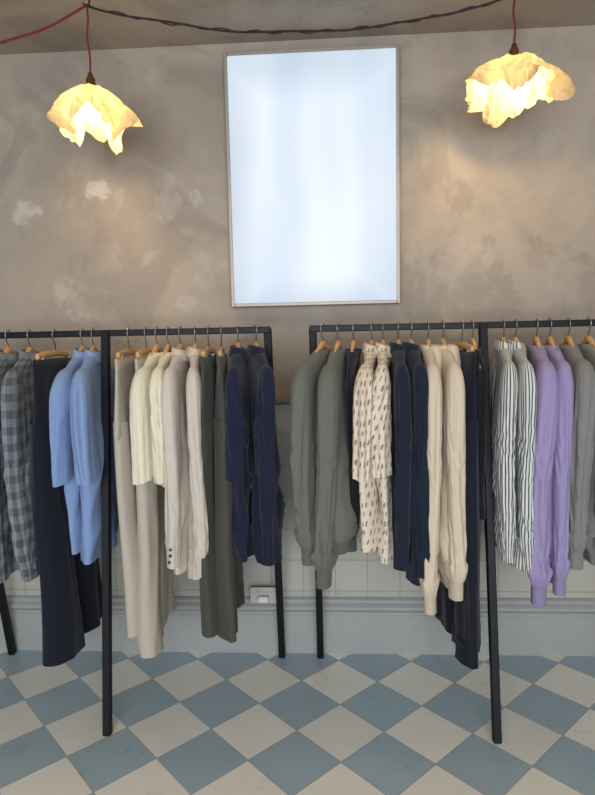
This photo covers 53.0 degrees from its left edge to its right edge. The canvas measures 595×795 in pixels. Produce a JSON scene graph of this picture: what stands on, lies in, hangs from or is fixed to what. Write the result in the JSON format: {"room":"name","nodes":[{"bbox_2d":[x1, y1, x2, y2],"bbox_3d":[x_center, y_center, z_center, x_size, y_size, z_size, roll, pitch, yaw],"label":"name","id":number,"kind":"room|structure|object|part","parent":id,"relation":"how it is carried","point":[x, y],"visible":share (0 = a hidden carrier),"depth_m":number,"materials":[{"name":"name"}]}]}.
{"room":"shop","nodes":[
{"label":"shop","id":0,"kind":"room"},
{"bbox_2d":[0,25,594,395],"bbox_3d":[0.110,-0.171,2.756,5.100,2.760,0.100,-1,6,3],"label":"wall","id":1,"kind":"structure","parent":0,"point":[497,224],"depth_m":2.64,"materials":[{"name":"paint"}]},
{"bbox_2d":[275,396,290,404],"bbox_3d":[0.110,0.011,2.709,4.900,0.037,0.030,-1,6,3],"label":"trim","id":2,"kind":"structure","parent":1,"relation":"attached to","point":[279,400],"depth_m":2.71,"materials":[{"name":"brown wood"}]},
{"bbox_2d":[0,595,594,655],"bbox_3d":[0.132,1.074,2.813,4.900,0.270,0.046,-1,6,3],"label":"baseboard","id":3,"kind":"structure","parent":1,"relation":"attached to","point":[351,625],"depth_m":2.80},
{"bbox_2d":[4,405,594,597],"bbox_3d":[0.121,0.486,2.768,4.900,0.930,0.012,-1,6,3],"label":"wall tiles","id":4,"kind":"structure","parent":1,"relation":"attached to","point":[357,573],"depth_m":2.79,"materials":[{"name":"tile"}]},
{"bbox_2d":[250,587,275,603],"bbox_3d":[-0.158,0.924,2.772,0.130,0.080,0.040,-1,6,3],"label":"wall socket","id":5,"kind":"object","parent":4,"relation":"attached to","point":[258,595],"visible":0.89,"depth_m":2.78,"materials":[{"name":"plastic"}]},
{"bbox_2d":[223,44,399,307],"bbox_3d":[0.068,-0.942,2.598,0.743,1.072,0.054,-1,6,3],"label":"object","id":6,"kind":"object","parent":1,"relation":"attached to","point":[313,134],"visible":1,"depth_m":2.57,"materials":[{"name":"metal"}]},
{"bbox_2d":[0,650,594,794],"bbox_3d":[-0.011,1.530,0.274,5.100,0.100,5.400,-1,6,3],"label":"floor","id":7,"kind":"structure","parent":0,"point":[185,723],"depth_m":2.31,"materials":[{"name":"tile"}]},
{"bbox_2d":[0,326,284,735],"bbox_3d":[-0.755,0.493,2.478,1.335,1.537,0.598,-1,6,3],"label":"clothing rack","id":8,"kind":"object","parent":7,"relation":"on","point":[107,722],"visible":0.94,"depth_m":2.36,"materials":[{"name":"black metal"}]},
{"bbox_2d":[3,330,15,352],"bbox_3d":[-1.176,-0.180,2.436,0.020,0.192,0.381,-1,6,1],"label":"hanger","id":9,"kind":"object","parent":8,"relation":"hanging from","point":[8,349],"visible":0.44,"depth_m":2.42,"materials":[{"name":"brown wood"}]},
{"bbox_2d":[0,350,19,583],"bbox_3d":[-1.155,0.249,2.480,0.146,0.895,0.518,-1,6,3],"label":"plaid shirt","id":10,"kind":"object","parent":8,"relation":"in","point":[8,563],"visible":0.16,"depth_m":2.34,"materials":[{"name":"fabric"}]},
{"bbox_2d":[25,329,36,352],"bbox_3d":[-1.086,-0.181,2.430,0.020,0.192,0.381,-1,6,-2],"label":"hanger","id":11,"kind":"object","parent":8,"relation":"hanging from","point":[29,349],"visible":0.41,"depth_m":2.41,"materials":[{"name":"brown wood"}]},
{"bbox_2d":[0,349,39,581],"bbox_3d":[-1.078,0.243,2.475,0.138,0.885,0.516,-1,6,3],"label":"plaid shirt","id":12,"kind":"object","parent":11,"relation":"hanging from","point":[17,388],"visible":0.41,"depth_m":2.26,"materials":[{"name":"fabric"}]},
{"bbox_2d":[35,329,72,359],"bbox_3d":[-0.982,-0.204,2.422,0.024,0.150,0.324,-1,6,3],"label":"hanger","id":13,"kind":"object","parent":8,"relation":"hanging from","point":[43,355],"visible":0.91,"depth_m":2.40,"materials":[{"name":"brown wood"}]},
{"bbox_2d":[30,357,101,666],"bbox_3d":[-0.960,0.430,2.488,0.149,1.185,0.476,-1,6,3],"label":"trousers","id":14,"kind":"object","parent":8,"relation":"in","point":[71,590],"visible":0.57,"depth_m":2.31,"materials":[{"name":"fabric"}]},
{"bbox_2d":[78,328,86,350],"bbox_3d":[-0.867,-0.185,2.417,0.020,0.192,0.381,-1,6,2],"label":"hanger","id":15,"kind":"object","parent":8,"relation":"hanging from","point":[82,347],"visible":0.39,"depth_m":2.40,"materials":[{"name":"brown wood"}]},
{"bbox_2d":[49,348,118,554],"bbox_3d":[-0.862,0.193,2.447,0.121,0.789,0.597,-1,6,-1],"label":"shirt","id":16,"kind":"object","parent":15,"relation":"hanging from","point":[62,463],"visible":0.36,"depth_m":2.20,"materials":[{"name":"blue fabric"}]},
{"bbox_2d":[69,348,118,564],"bbox_3d":[-0.820,0.212,2.451,0.124,0.829,0.606,-2,6,-5],"label":"shirt","id":17,"kind":"object","parent":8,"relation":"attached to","point":[87,439],"visible":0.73,"depth_m":2.28,"materials":[{"name":"blue fabric"}]},
{"bbox_2d":[90,328,98,351],"bbox_3d":[-0.824,-0.185,2.415,0.020,0.192,0.381,-2,6,-4],"label":"hanger","id":18,"kind":"object","parent":8,"relation":"hanging from","point":[93,347],"visible":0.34,"depth_m":2.40,"materials":[{"name":"brown wood"}]},
{"bbox_2d":[113,356,136,637],"bbox_3d":[-0.666,0.371,2.465,0.106,1.075,0.436,-2,6,-5],"label":"trousers","id":19,"kind":"object","parent":8,"relation":"in","point":[124,367],"visible":0.41,"depth_m":2.28,"materials":[{"name":"fabric"}]},
{"bbox_2d":[116,327,138,358],"bbox_3d":[-0.677,-0.208,2.404,0.024,0.150,0.324,-1,6,0],"label":"hanger","id":20,"kind":"object","parent":8,"relation":"hanging from","point":[129,351],"visible":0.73,"depth_m":2.37,"materials":[{"name":"brown wood"}]},
{"bbox_2d":[135,327,152,357],"bbox_3d":[-0.608,-0.209,2.400,0.024,0.150,0.324,-1,6,-2],"label":"hanger","id":21,"kind":"object","parent":8,"relation":"hanging from","point":[139,354],"visible":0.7,"depth_m":2.33,"materials":[{"name":"brown wood"}]},
{"bbox_2d":[134,356,175,658],"bbox_3d":[-0.603,0.410,2.465,0.101,1.155,0.445,-1,6,-2],"label":"trousers","id":22,"kind":"object","parent":8,"relation":"in","point":[155,593],"visible":0.62,"depth_m":2.30,"materials":[{"name":"fabric"}]},
{"bbox_2d":[151,326,163,354],"bbox_3d":[-0.562,-0.190,2.399,0.020,0.191,0.356,-1,6,6],"label":"hanger","id":23,"kind":"object","parent":8,"relation":"hanging from","point":[157,348],"visible":0.45,"depth_m":2.38,"materials":[{"name":"brown wood"}]},
{"bbox_2d":[129,352,160,484],"bbox_3d":[-0.556,0.061,2.430,0.093,0.491,0.573,-1,6,3],"label":"shirt","id":24,"kind":"object","parent":23,"relation":"hanging from","point":[140,409],"visible":0.34,"depth_m":2.18,"materials":[{"name":"beige fabric"}]},
{"bbox_2d":[163,326,171,354],"bbox_3d":[-0.517,-0.190,2.397,0.020,0.191,0.356,-1,6,3],"label":"hanger","id":25,"kind":"object","parent":8,"relation":"hanging from","point":[168,347],"visible":0.41,"depth_m":2.37,"materials":[{"name":"brown wood"}]},
{"bbox_2d":[149,352,170,487],"bbox_3d":[-0.519,0.071,2.426,0.096,0.510,0.486,-1,6,3],"label":"shirt","id":26,"kind":"object","parent":25,"relation":"hanging from","point":[158,453],"visible":0.37,"depth_m":2.20,"materials":[{"name":"beige fabric"}]},
{"bbox_2d":[161,346,189,574],"bbox_3d":[-0.466,0.226,2.438,0.114,0.870,0.501,-1,6,3],"label":"shirt","id":27,"kind":"object","parent":8,"relation":"in","point":[173,384],"visible":0.62,"depth_m":2.23,"materials":[{"name":"fabric"}]},
{"bbox_2d":[177,326,184,349],"bbox_3d":[-0.468,-0.191,2.394,0.020,0.192,0.364,-1,6,3],"label":"hanger","id":28,"kind":"object","parent":8,"relation":"hanging from","point":[180,346],"visible":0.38,"depth_m":2.37,"materials":[{"name":"brown wood"}]},
{"bbox_2d":[193,326,197,354],"bbox_3d":[-0.408,-0.192,2.390,0.020,0.191,0.356,-2,6,-6],"label":"hanger","id":29,"kind":"object","parent":8,"relation":"hanging from","point":[195,345],"visible":0.34,"depth_m":2.37,"materials":[{"name":"brown wood"}]},
{"bbox_2d":[186,346,208,579],"bbox_3d":[-0.406,0.240,2.436,0.125,0.900,0.487,-2,6,-8],"label":"shirt","id":30,"kind":"object","parent":8,"relation":"in","point":[198,530],"visible":0.66,"depth_m":2.22,"materials":[{"name":"fabric"}]},
{"bbox_2d":[201,325,215,356],"bbox_3d":[-0.355,-0.213,2.385,0.024,0.150,0.324,-1,6,-1],"label":"hanger","id":31,"kind":"object","parent":8,"relation":"hanging from","point":[211,350],"visible":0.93,"depth_m":2.36,"materials":[{"name":"brown wood"}]},
{"bbox_2d":[199,354,219,637],"bbox_3d":[-0.347,0.361,2.445,0.091,1.065,0.462,-1,6,0],"label":"trousers","id":32,"kind":"object","parent":31,"relation":"hanging from","point":[210,628],"visible":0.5,"depth_m":2.27,"materials":[{"name":"fabric"}]},
{"bbox_2d":[217,325,225,356],"bbox_3d":[-0.303,-0.214,2.382,0.024,0.150,0.324,-2,6,-5],"label":"hanger","id":33,"kind":"object","parent":8,"relation":"hanging from","point":[221,352],"visible":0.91,"depth_m":2.29,"materials":[{"name":"brown wood"}]},
{"bbox_2d":[213,354,244,642],"bbox_3d":[-0.288,0.370,2.443,0.100,1.085,0.462,-1,6,-1],"label":"trousers","id":34,"kind":"object","parent":33,"relation":"hanging from","point":[229,570],"visible":0.74,"depth_m":2.26,"materials":[{"name":"fabric"}]},
{"bbox_2d":[236,325,241,347],"bbox_3d":[-0.235,-0.194,2.380,0.020,0.192,0.381,-1,6,1],"label":"hanger","id":35,"kind":"object","parent":8,"relation":"hanging from","point":[238,344],"visible":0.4,"depth_m":2.36,"materials":[{"name":"brown wood"}]},
{"bbox_2d":[225,345,253,562],"bbox_3d":[-0.221,0.197,2.423,0.143,0.819,0.512,-1,6,3],"label":"shirt","id":36,"kind":"object","parent":35,"relation":"hanging from","point":[238,467],"visible":0.77,"depth_m":2.24,"materials":[{"name":"blue fabric"}]},
{"bbox_2d":[253,324,259,346],"bbox_3d":[-0.165,-0.195,2.376,0.020,0.192,0.381,-3,6,-16],"label":"hanger","id":37,"kind":"object","parent":8,"relation":"hanging from","point":[255,342],"visible":0.3,"depth_m":2.35,"materials":[{"name":"brown wood"}]},
{"bbox_2d":[247,345,284,565],"bbox_3d":[-0.154,0.205,2.421,0.150,0.837,0.514,-3,6,-20],"label":"shirt","id":38,"kind":"object","parent":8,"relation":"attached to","point":[268,506],"visible":0.76,"depth_m":2.26,"materials":[{"name":"blue fabric"}]},
{"bbox_2d":[309,319,594,743],"bbox_3d":[0.732,0.471,2.390,1.345,1.537,0.598,-1,6,3],"label":"clothing rack","id":39,"kind":"object","parent":7,"relation":"on","point":[482,327],"visible":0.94,"depth_m":2.26,"materials":[{"name":"black metal"}]},
{"bbox_2d":[315,323,329,351],"bbox_3d":[0.102,-0.199,2.360,0.020,0.192,0.381,2,7,25],"label":"hanger","id":40,"kind":"object","parent":39,"relation":"hanging from","point":[323,344],"visible":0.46,"depth_m":2.34,"materials":[{"name":"brown wood"}]},
{"bbox_2d":[290,349,329,565],"bbox_3d":[0.101,0.206,2.408,0.161,0.802,0.531,2,7,31],"label":"sweatshirt","id":41,"kind":"object","parent":40,"relation":"hanging from","point":[303,417],"visible":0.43,"depth_m":2.19,"materials":[{"name":"green fabric"}]},
{"bbox_2d":[310,348,359,589],"bbox_3d":[0.171,0.251,2.401,0.193,0.892,0.540,1,6,18],"label":"sweatshirt","id":42,"kind":"object","parent":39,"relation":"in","point":[336,531],"visible":0.76,"depth_m":2.19,"materials":[{"name":"green fabric"}]},
{"bbox_2d":[334,323,342,351],"bbox_3d":[0.161,-0.200,2.357,0.020,0.192,0.381,0,6,15],"label":"hanger","id":43,"kind":"object","parent":39,"relation":"hanging from","point":[338,345],"visible":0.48,"depth_m":2.33,"materials":[{"name":"brown wood"}]},
{"bbox_2d":[350,322,356,351],"bbox_3d":[0.221,-0.202,2.353,0.020,0.190,0.323,0,6,11],"label":"hanger","id":44,"kind":"object","parent":39,"relation":"hanging from","point":[353,343],"visible":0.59,"depth_m":2.32,"materials":[{"name":"brown wood"}]},
{"bbox_2d":[346,348,361,524],"bbox_3d":[0.230,0.137,2.389,0.086,0.665,0.368,-1,6,3],"label":"vest","id":45,"kind":"object","parent":44,"relation":"hanging from","point":[353,358],"visible":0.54,"depth_m":2.23,"materials":[{"name":"black fabric"}]},
{"bbox_2d":[369,322,374,344],"bbox_3d":[0.293,-0.202,2.349,0.020,0.192,0.381,0,6,14],"label":"hanger","id":46,"kind":"object","parent":39,"relation":"hanging from","point":[371,342],"visible":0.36,"depth_m":2.33,"materials":[{"name":"brown wood"}]},
{"bbox_2d":[352,342,379,551],"bbox_3d":[0.302,0.177,2.385,0.109,0.792,0.626,0,6,15],"label":"shirt","id":47,"kind":"object","parent":46,"relation":"hanging from","point":[362,464],"visible":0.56,"depth_m":2.13,"materials":[{"name":"fabric"}]},
{"bbox_2d":[380,322,384,344],"bbox_3d":[0.336,-0.202,2.346,0.020,0.192,0.381,0,6,9],"label":"hanger","id":48,"kind":"object","parent":39,"relation":"hanging from","point":[382,340],"visible":0.34,"depth_m":2.32,"materials":[{"name":"brown wood"}]},
{"bbox_2d":[371,342,392,563],"bbox_3d":[0.347,0.195,2.390,0.112,0.833,0.529,0,6,9],"label":"shirt","id":49,"kind":"object","parent":48,"relation":"hanging from","point":[381,430],"visible":0.86,"depth_m":2.17,"materials":[{"name":"fabric"}]},
{"bbox_2d":[395,321,400,343],"bbox_3d":[0.394,-0.203,2.343,0.020,0.192,0.381,-1,6,5],"label":"hanger","id":50,"kind":"object","parent":39,"relation":"hanging from","point":[397,341],"visible":0.3,"depth_m":2.32,"materials":[{"name":"brown wood"}]},
{"bbox_2d":[389,342,411,570],"bbox_3d":[0.391,0.203,2.384,0.131,0.849,0.523,-1,6,3],"label":"overshirt","id":51,"kind":"object","parent":50,"relation":"hanging from","point":[401,445],"visible":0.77,"depth_m":2.17,"materials":[{"name":"fabric"}]},
{"bbox_2d":[408,321,413,343],"bbox_3d":[0.444,-0.204,2.340,0.020,0.192,0.381,-1,6,0],"label":"hanger","id":52,"kind":"object","parent":39,"relation":"hanging from","point":[410,340],"visible":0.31,"depth_m":2.32,"materials":[{"name":"brown wood"}]},
{"bbox_2d":[402,342,429,585],"bbox_3d":[0.448,0.232,2.389,0.140,0.910,0.521,-1,6,3],"label":"overshirt","id":53,"kind":"object","parent":52,"relation":"hanging from","point":[419,548],"visible":0.48,"depth_m":2.17,"materials":[{"name":"fabric"}]},
{"bbox_2d":[425,321,430,349],"bbox_3d":[0.511,-0.205,2.336,0.020,0.192,0.381,0,6,7],"label":"hanger","id":54,"kind":"object","parent":39,"relation":"hanging from","point":[427,342],"visible":0.31,"depth_m":2.31,"materials":[{"name":"brown wood"}]},
{"bbox_2d":[419,344,441,614],"bbox_3d":[0.531,0.288,2.388,0.157,0.996,0.515,-1,6,3],"label":"hoodie","id":55,"kind":"object","parent":54,"relation":"hanging from","point":[431,358],"visible":0.53,"depth_m":2.15,"materials":[{"name":"beige fabric"}]},
{"bbox_2d":[439,320,447,349],"bbox_3d":[0.568,-0.206,2.333,0.020,0.192,0.381,-1,6,1],"label":"hanger","id":56,"kind":"object","parent":39,"relation":"hanging from","point":[442,341],"visible":0.34,"depth_m":2.31,"materials":[{"name":"brown wood"}]},
{"bbox_2d":[435,344,467,600],"bbox_3d":[0.574,0.260,2.381,0.156,0.941,0.513,-1,6,3],"label":"shirt","id":57,"kind":"object","parent":56,"relation":"hanging from","point":[452,564],"visible":0.5,"depth_m":2.16,"materials":[{"name":"beige fabric"}]},
{"bbox_2d":[435,350,480,669],"bbox_3d":[0.654,0.401,2.393,0.120,1.175,0.476,-1,6,0],"label":"trousers","id":58,"kind":"object","parent":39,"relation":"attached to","point":[461,619],"visible":0.37,"depth_m":2.20,"materials":[{"name":"fabric"}]},
{"bbox_2d":[453,320,474,351],"bbox_3d":[0.640,-0.228,2.326,0.024,0.150,0.324,-1,6,1],"label":"hanger","id":59,"kind":"object","parent":39,"relation":"hanging from","point":[469,348],"visible":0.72,"depth_m":2.26,"materials":[{"name":"brown wood"}]},
{"bbox_2d":[468,319,480,367],"bbox_3d":[0.680,-0.209,2.326,0.020,0.190,0.323,-1,6,3],"label":"hanger","id":60,"kind":"object","parent":39,"relation":"hanging from","point":[472,341],"visible":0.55,"depth_m":2.30,"materials":[{"name":"brown wood"}]},
{"bbox_2d":[463,346,485,519],"bbox_3d":[0.689,0.122,2.360,0.078,0.650,0.372,-1,6,3],"label":"vest","id":61,"kind":"object","parent":60,"relation":"hanging from","point":[480,372],"visible":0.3,"depth_m":2.20,"materials":[{"name":"black fabric"}]},
{"bbox_2d":[501,319,506,341],"bbox_3d":[0.800,-0.209,2.319,0.020,0.192,0.381,0,6,12],"label":"hanger","id":62,"kind":"object","parent":39,"relation":"hanging from","point":[503,338],"visible":0.29,"depth_m":2.30,"materials":[{"name":"brown wood"}]},
{"bbox_2d":[484,340,517,563],"bbox_3d":[0.804,0.175,2.362,0.117,0.805,0.522,0,6,13],"label":"striped shirt","id":63,"kind":"object","parent":62,"relation":"hanging from","point":[503,377],"visible":0.95,"depth_m":2.14,"materials":[{"name":"fabric"}]},
{"bbox_2d":[512,318,518,340],"bbox_3d":[0.845,-0.210,2.316,0.020,0.192,0.381,0,6,8],"label":"hanger","id":64,"kind":"object","parent":39,"relation":"hanging from","point":[515,338],"visible":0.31,"depth_m":2.29,"materials":[{"name":"brown wood"}]},
{"bbox_2d":[500,339,536,573],"bbox_3d":[0.856,0.196,2.358,0.136,0.848,0.513,-1,6,3],"label":"striped shirt","id":65,"kind":"object","parent":64,"relation":"hanging from","point":[524,543],"visible":0.44,"depth_m":2.13,"materials":[{"name":"fabric"}]},
{"bbox_2d":[532,318,540,347],"bbox_3d":[0.925,-0.211,2.312,0.020,0.192,0.381,0,6,11],"label":"hanger","id":66,"kind":"object","parent":39,"relation":"hanging from","point":[536,341],"visible":0.42,"depth_m":2.28,"materials":[{"name":"brown wood"}]},
{"bbox_2d":[526,345,558,606],"bbox_3d":[0.930,0.269,2.364,0.169,0.952,0.531,0,6,13],"label":"sweatshirt","id":67,"kind":"object","parent":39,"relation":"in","point":[540,574],"visible":0.52,"depth_m":2.12,"materials":[{"name":"purple fabric"}]},
{"bbox_2d":[544,318,555,347],"bbox_3d":[0.975,-0.212,2.309,0.020,0.192,0.381,0,6,8],"label":"hanger","id":68,"kind":"object","parent":39,"relation":"hanging from","point":[549,340],"visible":0.36,"depth_m":2.28,"materials":[{"name":"brown wood"}]},
{"bbox_2d":[541,344,573,595],"bbox_3d":[0.986,0.248,2.358,0.156,0.912,0.526,-1,6,3],"label":"sweatshirt","id":69,"kind":"object","parent":68,"relation":"hanging from","point":[560,563],"visible":0.38,"depth_m":2.12,"materials":[{"name":"purple fabric"}]},
{"bbox_2d":[562,317,574,346],"bbox_3d":[1.045,-0.213,2.304,0.020,0.192,0.381,0,6,8],"label":"hanger","id":70,"kind":"object","parent":39,"relation":"hanging from","point":[568,340],"visible":0.36,"depth_m":2.28,"materials":[{"name":"brown wood"}]},
{"bbox_2d":[559,344,594,569],"bbox_3d":[1.040,0.198,2.350,0.185,0.812,0.536,1,6,18],"label":"sweatshirt","id":71,"kind":"object","parent":70,"relation":"hanging from","point":[583,372],"visible":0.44,"depth_m":2.11,"materials":[{"name":"grey fabric"}]},
{"bbox_2d":[581,317,594,345],"bbox_3d":[1.120,-0.214,2.300,0.020,0.192,0.381,-1,6,3],"label":"hanger","id":72,"kind":"object","parent":39,"relation":"hanging from","point":[588,339],"visible":0.49,"depth_m":2.28,"materials":[{"name":"brown wood"}]},
{"bbox_2d":[577,344,594,565],"bbox_3d":[1.127,0.211,2.346,0.167,0.842,0.515,0,6,13],"label":"sweatshirt","id":73,"kind":"object","parent":72,"relation":"hanging from","point":[587,350],"visible":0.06,"depth_m":2.21,"materials":[{"name":"grey fabric"}]},
{"bbox_2d":[0,0,594,54],"bbox_3d":[-0.071,-1.313,-0.025,5.100,0.100,5.400,-1,6,3],"label":"ceiling","id":74,"kind":"structure","parent":0,"point":[106,31],"depth_m":2.40,"materials":[{"name":"paint"}]},
{"bbox_2d":[47,0,142,154],"bbox_3d":[-0.760,-1.201,2.185,0.285,0.557,0.276,3,7,32],"label":"pendant lamp","id":75,"kind":"object","parent":74,"relation":"hanging from","point":[91,108],"visible":1,"depth_m":2.18,"materials":[{"name":"paper"}]},
{"bbox_3d":[-0.759,-1.056,2.208,0.058,0.081,0.058,-1,6,3],"label":"bulb","id":76,"kind":"part","parent":75,"relation":"part of","materials":[{"name":"white glass"}]},
{"bbox_3d":[-0.757,-1.033,2.203,0.285,0.220,0.276,3,7,32],"label":"lamp shade","id":77,"kind":"part","parent":75,"relation":"part of","materials":[{"name":"paper"}]},
{"bbox_2d":[0,0,501,43],"bbox_3d":[-0.616,-1.380,2.165,2.760,0.203,0.021,-1,6,3],"label":"cable","id":78,"kind":"object","parent":74,"relation":"hanging from","point":[166,22],"visible":1,"depth_m":2.15,"materials":[{"name":"red fabric"}]},
{"bbox_2d":[465,0,575,127],"bbox_3d":[0.774,-1.265,2.097,0.352,0.475,0.330,3,8,37],"label":"pendant lamp","id":79,"kind":"object","parent":74,"relation":"hanging from","point":[501,88],"visible":1,"depth_m":2.09,"materials":[{"name":"paper"}]},
{"bbox_3d":[0.765,-1.108,2.115,0.058,0.081,0.058,-1,6,3],"label":"bulb","id":80,"kind":"part","parent":79,"relation":"part of","materials":[{"name":"white glass"}]},
{"bbox_3d":[0.777,-1.112,2.113,0.352,0.168,0.330,3,8,37],"label":"lamp shade","id":81,"kind":"part","parent":79,"relation":"part of","materials":[{"name":"paper"}]}
]}

